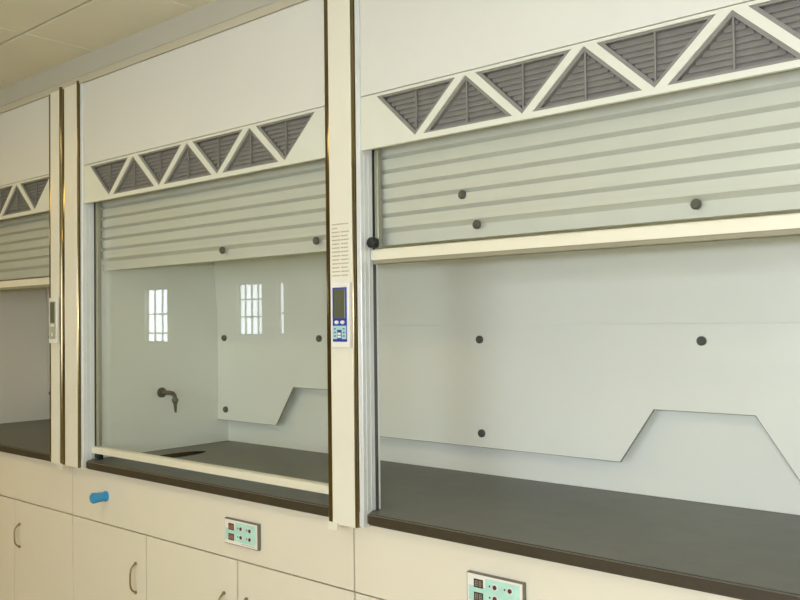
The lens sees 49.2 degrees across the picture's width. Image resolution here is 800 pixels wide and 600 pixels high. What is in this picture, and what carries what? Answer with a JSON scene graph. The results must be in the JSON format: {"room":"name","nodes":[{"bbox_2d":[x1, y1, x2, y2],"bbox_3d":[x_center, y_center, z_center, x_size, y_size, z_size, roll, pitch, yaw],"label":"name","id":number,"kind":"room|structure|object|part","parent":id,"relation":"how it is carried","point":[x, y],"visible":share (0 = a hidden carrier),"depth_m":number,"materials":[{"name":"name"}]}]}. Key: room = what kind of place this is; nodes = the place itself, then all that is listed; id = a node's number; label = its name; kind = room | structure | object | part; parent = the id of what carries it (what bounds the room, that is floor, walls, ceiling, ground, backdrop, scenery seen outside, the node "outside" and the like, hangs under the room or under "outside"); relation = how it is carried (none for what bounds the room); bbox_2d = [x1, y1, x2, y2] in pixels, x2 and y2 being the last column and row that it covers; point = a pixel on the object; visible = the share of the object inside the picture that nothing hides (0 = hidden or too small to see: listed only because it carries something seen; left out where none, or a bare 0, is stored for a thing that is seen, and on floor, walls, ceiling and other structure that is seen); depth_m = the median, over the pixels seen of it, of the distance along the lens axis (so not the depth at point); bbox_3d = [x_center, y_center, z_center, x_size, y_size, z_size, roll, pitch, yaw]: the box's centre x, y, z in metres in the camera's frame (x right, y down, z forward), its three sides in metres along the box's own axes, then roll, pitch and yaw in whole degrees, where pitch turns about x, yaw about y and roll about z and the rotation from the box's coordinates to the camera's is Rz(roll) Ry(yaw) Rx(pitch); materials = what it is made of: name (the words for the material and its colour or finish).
{"room":"chemistry laboratory","nodes":[
{"label":"chemistry laboratory","id":0,"kind":"room"},
{"bbox_2d":[0,0,215,88],"bbox_3d":[-3.358,-0.934,2.513,16.000,0.060,5.950,-2,-2,41],"label":"ceiling","id":1,"kind":"structure","parent":0,"point":[37,36],"depth_m":2.94,"materials":[{"name":"tile"}]},
{"bbox_2d":[0,0,277,106],"bbox_3d":[-0.709,-0.890,2.872,4.500,0.074,0.050,-2,-2,41],"label":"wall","id":2,"kind":"structure","parent":1,"relation":"attached to","point":[218,11],"depth_m":3.02,"materials":[{"name":"white paint"}]},
{"bbox_2d":[0,0,307,113],"bbox_3d":[-0.710,-0.838,2.869,4.500,0.030,0.056,-2,-2,41],"label":"trim","id":3,"kind":"structure","parent":2,"relation":"attached to","point":[279,5],"depth_m":2.89,"materials":[{"name":"beige"}]},
{"bbox_3d":[-3.328,1.520,2.454,16.000,0.050,5.950,-2,-2,41],"label":"floor","id":4,"kind":"structure","parent":0,"visible":0},
{"bbox_2d":[0,451,74,599],"bbox_3d":[-1.618,1.079,4.035,1.498,0.864,0.626,-2,-2,41],"label":"base cabinet","id":5,"kind":"object","parent":4,"relation":"on","point":[36,496],"visible":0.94,"depth_m":3.53,"materials":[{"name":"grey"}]},
{"bbox_3d":[-1.796,1.123,3.821,0.508,0.564,0.018,-2,-2,41],"label":"door","id":6,"kind":"part","parent":5,"relation":"part of","materials":[{"name":"beige laminate"}]},
{"bbox_3d":[-1.580,0.973,3.605,0.012,0.104,0.028,-2,-2,41],"label":"handle","id":7,"kind":"part","parent":5,"relation":"part of","materials":[{"name":"silver metal"}]},
{"bbox_2d":[0,419,49,460],"bbox_3d":[-1.604,0.632,4.056,1.477,0.030,0.675,-2,-2,41],"label":"countertop","id":8,"kind":"structure","parent":5,"relation":"on","point":[31,439],"depth_m":3.86,"materials":[{"name":"stone"}]},
{"bbox_2d":[0,87,62,468],"bbox_3d":[-1.586,-0.068,4.029,1.414,1.454,0.711,-2,-2,41],"label":"fume hood","id":9,"kind":"object","parent":8,"relation":"on","point":[31,290],"visible":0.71,"depth_m":3.65,"materials":[{"name":"grey metal"}]},
{"bbox_2d":[0,186,11,212],"bbox_3d":[-1.691,-0.413,3.716,0.257,0.120,0.022,-2,-2,41],"label":"vent grille","id":10,"kind":"object","parent":9,"relation":"attached to","point":[5,191],"depth_m":3.68,"materials":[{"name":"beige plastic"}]},
{"bbox_2d":[3,185,30,215],"bbox_3d":[-1.572,-0.417,3.611,0.264,0.120,0.022,-2,-2,41],"label":"vent grille","id":11,"kind":"object","parent":9,"relation":"attached to","point":[17,198],"depth_m":3.61,"materials":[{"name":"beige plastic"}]},
{"bbox_3d":[-1.830,-0.406,3.828,1.274,0.140,0.012,-2,-2,41],"label":"vent panel","id":12,"kind":"part","parent":9,"relation":"part of","materials":[{"name":"white metal"}]},
{"bbox_3d":[-1.831,-0.631,3.836,1.274,0.306,0.018,-2,-2,41],"label":"panel","id":13,"kind":"part","parent":9,"relation":"part of","materials":[{"name":"beige metal"}]},
{"bbox_3d":[-1.782,-0.232,3.882,1.282,0.288,0.024,-2,-2,41],"label":"slat panel","id":14,"kind":"part","parent":9,"relation":"part of","materials":[{"name":"metal"}]},
{"bbox_3d":[-1.802,-0.063,3.854,1.258,0.028,0.036,-2,-2,41],"label":"sash","id":15,"kind":"part","parent":9,"relation":"part of","materials":[{"name":"metal"}]},
{"bbox_2d":[21,177,48,207],"bbox_3d":[-1.454,-0.421,3.507,0.257,0.120,0.022,-2,-2,41],"label":"vent grille","id":16,"kind":"object","parent":9,"relation":"attached to","point":[34,190],"depth_m":3.51,"materials":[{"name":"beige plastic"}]},
{"bbox_3d":[-1.806,0.741,3.835,1.494,0.192,0.018,-2,-2,41],"label":"fascia panel","id":17,"kind":"part","parent":5,"relation":"part of","materials":[{"name":"beige laminate"}]},
{"bbox_3d":[-1.421,1.110,3.491,0.480,0.564,0.018,-2,-2,41],"label":"door","id":18,"kind":"part","parent":5,"relation":"part of","materials":[{"name":"beige metal"}]},
{"bbox_2d":[73,467,357,599],"bbox_3d":[-0.503,1.042,3.033,1.498,0.864,0.657,-2,-2,41],"label":"base cabinet","id":19,"kind":"object","parent":4,"relation":"on","point":[134,539],"visible":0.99,"depth_m":2.82,"materials":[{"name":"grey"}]},
{"bbox_3d":[-1.069,0.712,3.170,0.038,0.038,0.008,-2,-2,41],"label":"valve knob","id":20,"kind":"part","parent":19,"relation":"part of","materials":[{"name":"blue plastic"}]},
{"bbox_3d":[-1.051,1.098,3.165,0.494,0.564,0.018,-2,-2,41],"label":"door","id":21,"kind":"part","parent":19,"relation":"part of","materials":[{"name":"beige laminate"}]},
{"bbox_3d":[-0.926,0.966,3.029,0.012,0.112,0.028,-2,-2,41],"label":"handle","id":22,"kind":"part","parent":19,"relation":"part of","materials":[{"name":"silver metal"}]},
{"bbox_3d":[-0.676,1.085,2.835,0.494,0.564,0.018,-2,-2,41],"label":"door","id":23,"kind":"part","parent":19,"relation":"part of","materials":[{"name":"beige laminate"}]},
{"bbox_3d":[-0.482,0.707,2.641,0.155,0.072,0.001,-2,-2,41],"label":"plate","id":24,"kind":"part","parent":19,"relation":"part of","materials":[{"name":"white plastic"}]},
{"bbox_3d":[-0.477,0.707,2.646,0.161,0.078,0.012,-2,-2,41],"label":"switch panel","id":25,"kind":"part","parent":19,"relation":"part of","materials":[{"name":"grey"}]},
{"bbox_3d":[-0.300,1.073,2.505,0.494,0.564,0.018,-2,-2,41],"label":"door","id":26,"kind":"part","parent":19,"relation":"part of","materials":[{"name":"beige laminate"}]},
{"bbox_2d":[86,440,799,599],"bbox_3d":[0.076,0.576,2.578,2.987,0.030,0.675,-2,-2,41],"label":"countertop","id":27,"kind":"structure","parent":19,"relation":"on","point":[723,550],"depth_m":2.20,"materials":[{"name":"stone"}]},
{"bbox_2d":[160,451,205,457],"bbox_3d":[-0.845,0.604,3.328,0.104,0.028,0.244,-2,-2,41],"label":"sink","id":28,"kind":"object","parent":27,"relation":"in","point":[180,454],"depth_m":3.38,"materials":[{"name":"black"}]},
{"bbox_2d":[62,0,383,530],"bbox_3d":[-0.480,-0.099,3.055,1.550,1.465,0.711,-2,-2,41],"label":"fume hood","id":29,"kind":"object","parent":27,"relation":"on","point":[209,209],"visible":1,"depth_m":3.09,"materials":[{"name":"grey metal"}]},
{"bbox_3d":[-1.184,-0.106,3.307,0.114,1.397,0.030,-2,-2,41],"label":"frame post","id":30,"kind":"part","parent":29,"relation":"part of","materials":[{"name":"grey metal"}]},
{"bbox_2d":[91,157,127,193],"bbox_3d":[-1.034,-0.435,3.138,0.257,0.120,0.022,-2,-2,41],"label":"vent grille","id":31,"kind":"object","parent":29,"relation":"attached to","point":[109,175],"depth_m":3.13,"materials":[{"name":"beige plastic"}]},
{"bbox_2d":[114,157,153,193],"bbox_3d":[-0.916,-0.439,3.034,0.264,0.120,0.022,-2,-2,41],"label":"vent grille","id":32,"kind":"object","parent":29,"relation":"attached to","point":[132,175],"depth_m":3.03,"materials":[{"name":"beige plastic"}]},
{"bbox_2d":[139,145,179,183],"bbox_3d":[-0.797,-0.443,2.929,0.257,0.120,0.022,-2,-2,41],"label":"vent grille","id":33,"kind":"object","parent":29,"relation":"attached to","point":[158,164],"depth_m":2.93,"materials":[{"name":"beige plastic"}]},
{"bbox_2d":[157,388,177,412],"bbox_3d":[-0.911,0.394,3.439,0.094,0.095,0.042,-2,-2,41],"label":"water tap","id":34,"kind":"object","parent":29,"relation":"on","point":[163,394],"depth_m":3.46,"materials":[{"name":"black metal"}]},
{"bbox_2d":[165,144,210,183],"bbox_3d":[-0.678,-0.447,2.825,0.264,0.120,0.022,-2,-2,41],"label":"vent grille","id":35,"kind":"object","parent":29,"relation":"attached to","point":[184,163],"depth_m":2.82,"materials":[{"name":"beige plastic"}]},
{"bbox_3d":[-0.685,-0.669,2.827,1.293,0.306,0.018,-2,-2,41],"label":"panel","id":36,"kind":"part","parent":29,"relation":"part of","materials":[{"name":"beige metal"}]},
{"bbox_3d":[-0.685,-0.444,2.820,1.293,0.140,0.012,-2,-2,41],"label":"vent panel","id":37,"kind":"part","parent":29,"relation":"part of","materials":[{"name":"white metal"}]},
{"bbox_3d":[-0.647,0.540,2.829,1.292,0.023,0.036,-2,-2,41],"label":"sash","id":38,"kind":"part","parent":29,"relation":"part of","materials":[{"name":"metal"}]},
{"bbox_3d":[-0.634,-0.270,2.872,1.312,0.288,0.024,-2,-2,41],"label":"slat panel","id":39,"kind":"part","parent":29,"relation":"part of","materials":[{"name":"metal"}]},
{"bbox_2d":[193,130,241,172],"bbox_3d":[-0.559,-0.451,2.720,0.257,0.120,0.022,-2,-2,41],"label":"vent grille","id":40,"kind":"object","parent":29,"relation":"attached to","point":[214,151],"depth_m":2.72,"materials":[{"name":"beige plastic"}]},
{"bbox_3d":[-0.570,-0.159,2.793,0.022,0.022,0.009,-2,-2,41],"label":"fixing knob","id":41,"kind":"part","parent":29,"relation":"part of","materials":[{"name":"grey plastic"}]},
{"bbox_2d":[224,128,277,171],"bbox_3d":[-0.441,-0.455,2.616,0.264,0.120,0.022,-2,-2,41],"label":"vent grille","id":42,"kind":"object","parent":29,"relation":"attached to","point":[245,149],"depth_m":2.61,"materials":[{"name":"beige plastic"}]},
{"bbox_2d":[256,112,313,159],"bbox_3d":[-0.322,-0.459,2.511,0.257,0.120,0.022,-2,-2,41],"label":"vent grille","id":43,"kind":"object","parent":29,"relation":"attached to","point":[287,135],"depth_m":2.51,"materials":[{"name":"beige plastic"}]},
{"bbox_3d":[-0.242,-0.170,2.505,0.022,0.022,0.009,-2,-2,41],"label":"fixing knob","id":44,"kind":"part","parent":29,"relation":"part of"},
{"bbox_3d":[-0.304,0.144,3.262,0.025,0.025,0.011,-2,-2,41],"label":"fixing knob","id":45,"kind":"part","parent":29,"relation":"part of","materials":[{"name":"grey plastic"}]},
{"bbox_2d":[354,0,799,526],"bbox_3d":[0.452,-0.130,2.244,1.954,1.465,0.698,-2,-2,41],"label":"fume hood","id":46,"kind":"object","parent":27,"relation":"on","point":[578,221],"visible":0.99,"depth_m":2.22,"materials":[{"name":"grey metal"}]},
{"bbox_3d":[-0.085,-0.143,2.339,0.040,1.397,0.030,-2,-2,41],"label":"frame post","id":47,"kind":"part","parent":46,"relation":"part of","materials":[{"name":"grey metal"}]},
{"bbox_2d":[378,78,453,133],"bbox_3d":[0.045,-0.471,2.188,0.257,0.120,0.022,-2,-2,41],"label":"vent grille","id":48,"kind":"object","parent":46,"relation":"attached to","point":[424,105],"depth_m":2.18,"materials":[{"name":"beige plastic"}]},
{"bbox_3d":[0.153,-0.261,2.159,0.022,0.022,0.009,-2,-2,41],"label":"fixing knob","id":49,"kind":"part","parent":46,"relation":"part of","materials":[{"name":"grey plastic"}]},
{"bbox_2d":[424,75,511,132],"bbox_3d":[0.164,-0.475,2.083,0.264,0.120,0.022,-2,-2,41],"label":"vent grille","id":50,"kind":"object","parent":46,"relation":"attached to","point":[452,103],"depth_m":2.08,"materials":[{"name":"beige plastic"}]},
{"bbox_3d":[0.186,-0.184,2.128,0.022,0.022,0.009,-2,-2,41],"label":"fixing knob","id":51,"kind":"part","parent":46,"relation":"part of","materials":[{"name":"grey plastic"}]},
{"bbox_3d":[0.251,0.126,2.774,0.025,0.025,0.011,-2,-2,41],"label":"fixing knob","id":52,"kind":"part","parent":46,"relation":"part of","materials":[{"name":"grey plastic"}]},
{"bbox_3d":[0.257,0.422,2.765,0.025,0.025,0.011,-2,-2,41],"label":"fixing knob","id":53,"kind":"part","parent":46,"relation":"part of","materials":[{"name":"black plastic"}]},
{"bbox_2d":[476,50,569,112],"bbox_3d":[0.283,-0.479,1.979,0.257,0.120,0.022,-2,-2,41],"label":"vent grille","id":54,"kind":"object","parent":46,"relation":"attached to","point":[537,81],"depth_m":1.97,"materials":[{"name":"beige plastic"}]},
{"bbox_3d":[0.388,-0.705,1.883,1.300,0.306,0.018,-2,-2,41],"label":"panel","id":55,"kind":"part","parent":46,"relation":"part of","materials":[{"name":"beige metal"}]},
{"bbox_3d":[0.389,-0.479,1.875,1.300,0.140,0.012,-2,-2,41],"label":"vent panel","id":56,"kind":"part","parent":46,"relation":"part of","materials":[{"name":"white metal"}]},
{"bbox_3d":[0.416,-0.135,1.902,1.282,0.028,0.036,-2,-2,41],"label":"sash","id":57,"kind":"part","parent":46,"relation":"part of","materials":[{"name":"metal"}]},
{"bbox_2d":[533,47,640,111],"bbox_3d":[0.402,-0.483,1.874,0.264,0.120,0.022,-2,-2,41],"label":"vent grille","id":58,"kind":"object","parent":46,"relation":"attached to","point":[565,79],"depth_m":1.87,"materials":[{"name":"beige plastic"}]},
{"bbox_3d":[0.435,-0.305,1.931,1.306,0.288,0.024,-2,-2,41],"label":"slat panel","id":59,"kind":"part","parent":46,"relation":"part of","materials":[{"name":"metal"}]},
{"bbox_2d":[597,14,715,87],"bbox_3d":[0.520,-0.487,1.770,0.257,0.120,0.022,-2,-2,41],"label":"vent grille","id":60,"kind":"object","parent":46,"relation":"attached to","point":[678,51],"depth_m":1.76,"materials":[{"name":"beige plastic"}]},
{"bbox_3d":[0.598,-0.194,1.766,0.022,0.022,0.009,-2,-2,41],"label":"fixing knob","id":61,"kind":"part","parent":46,"relation":"part of","materials":[{"name":"grey plastic"}]},
{"bbox_3d":[0.792,0.108,2.298,0.025,0.025,0.011,-2,-2,41],"label":"fixing knob","id":62,"kind":"part","parent":46,"relation":"part of","materials":[{"name":"grey plastic"}]},
{"bbox_2d":[669,10,799,84],"bbox_3d":[0.639,-0.491,1.665,0.264,0.120,0.022,-2,-2,41],"label":"vent grille","id":63,"kind":"object","parent":46,"relation":"attached to","point":[707,47],"depth_m":1.67,"materials":[{"name":"beige plastic"}]},
{"bbox_2d":[749,0,799,39],"bbox_3d":[0.758,-0.494,1.561,0.257,0.120,0.022,-2,-2,41],"label":"vent grille","id":64,"kind":"object","parent":46,"relation":"attached to","point":[768,19],"depth_m":1.61,"materials":[{"name":"beige plastic"}]},
{"bbox_2d":[355,526,740,599],"bbox_3d":[0.633,1.005,2.054,1.498,0.864,0.626,-2,-2,41],"label":"base cabinet","id":65,"kind":"object","parent":4,"relation":"on","point":[390,564],"visible":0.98,"depth_m":2.08,"materials":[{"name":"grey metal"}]},
{"bbox_3d":[0.075,1.060,2.175,0.494,0.564,0.018,-2,-2,41],"label":"door","id":66,"kind":"part","parent":65,"relation":"part of","materials":[{"name":"beige laminate"}]},
{"bbox_3d":[0.218,0.681,2.025,0.155,0.072,0.001,-2,-2,41],"label":"plate","id":67,"kind":"part","parent":65,"relation":"part of","materials":[{"name":"white plastic"}]},
{"bbox_3d":[0.223,0.681,2.030,0.161,0.078,0.012,-2,-2,41],"label":"switch panel","id":68,"kind":"part","parent":65,"relation":"part of","materials":[{"name":"grey"}]}
]}

